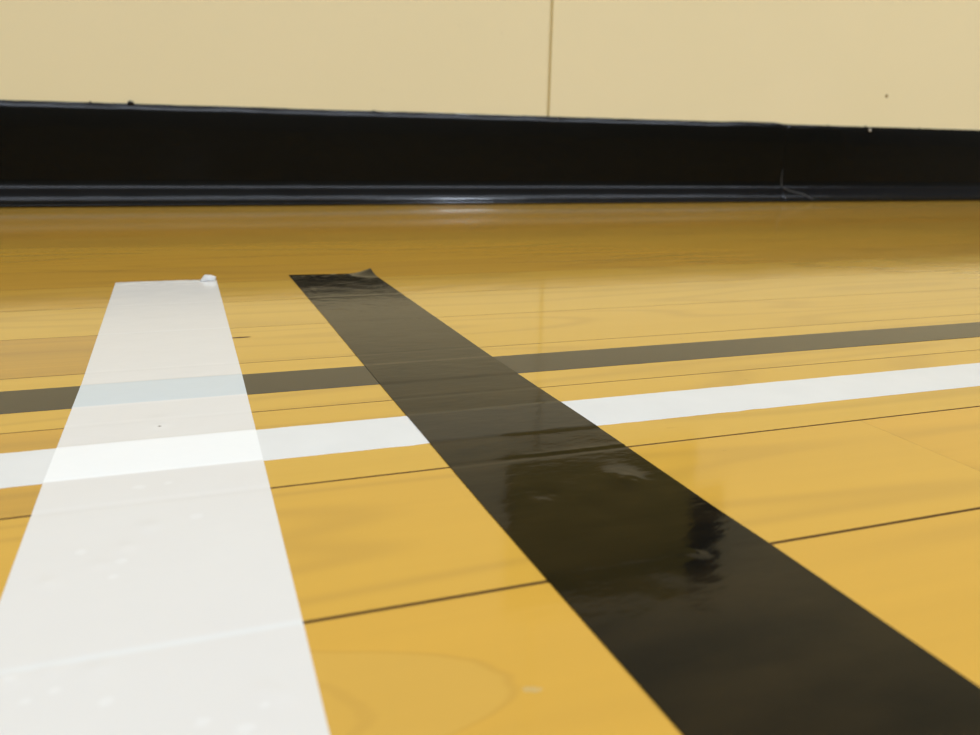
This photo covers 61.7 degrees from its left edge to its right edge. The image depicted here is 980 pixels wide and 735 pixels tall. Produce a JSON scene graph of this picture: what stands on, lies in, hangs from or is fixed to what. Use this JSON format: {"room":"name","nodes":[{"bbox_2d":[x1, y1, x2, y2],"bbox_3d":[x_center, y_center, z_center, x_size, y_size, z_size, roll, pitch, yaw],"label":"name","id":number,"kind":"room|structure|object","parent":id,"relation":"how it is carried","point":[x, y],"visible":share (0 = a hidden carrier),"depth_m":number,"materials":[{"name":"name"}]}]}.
{"room":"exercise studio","nodes":[
{"label":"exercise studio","id":0,"kind":"room"},
{"bbox_2d":[0,201,979,734],"bbox_3d":[2.103,0.891,-2.838,16.000,0.001,9.052,-4,16,-19],"label":"floor","id":1,"kind":"structure","parent":0,"point":[421,614],"depth_m":0.25,"materials":[{"name":"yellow wood"}]},
{"bbox_2d":[0,274,329,734],"bbox_3d":[0.168,0.201,-0.446,0.051,0.003,1.977,-5,16,-20],"label":"tape","id":2,"kind":"object","parent":1,"relation":"on","point":[149,589],"visible":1,"depth_m":0.15,"materials":[{"name":"plastic"}]},
{"bbox_2d":[0,363,979,487],"bbox_3d":[0.851,-0.049,0.522,15.750,0.001,0.023,-4,16,-19],"label":"line","id":3,"kind":"object","parent":1,"relation":"on","point":[24,468],"visible":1,"depth_m":0.24,"materials":[{"name":"white paint"}]},
{"bbox_2d":[0,322,979,413],"bbox_3d":[0.832,-0.064,0.574,15.750,0.001,0.024,-4,16,-19],"label":"line","id":4,"kind":"object","parent":1,"relation":"on","point":[32,400],"visible":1,"depth_m":0.30,"materials":[{"name":"black paint"}]},
{"bbox_2d":[289,268,979,734],"bbox_3d":[0.251,0.194,-0.414,0.049,0.003,1.984,-5,16,-20],"label":"tape","id":5,"kind":"object","parent":1,"relation":"on","point":[724,631],"visible":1,"depth_m":0.15,"materials":[{"name":"plastic"}]},
{"bbox_2d":[0,0,979,129],"bbox_3d":[0.636,-3.167,0.539,16.000,6.000,0.121,-4,16,-19],"label":"wall","id":6,"kind":"structure","parent":0,"point":[859,63],"depth_m":1.03,"materials":[{"name":"beige paint"}]},
{"bbox_2d":[0,100,979,207],"bbox_3d":[0.606,-0.312,1.253,16.000,0.114,0.013,-4,16,-19],"label":"baseboard","id":7,"kind":"structure","parent":6,"relation":"attached to","point":[54,154],"depth_m":1.03,"materials":[{"name":"black rubber"}]}
]}

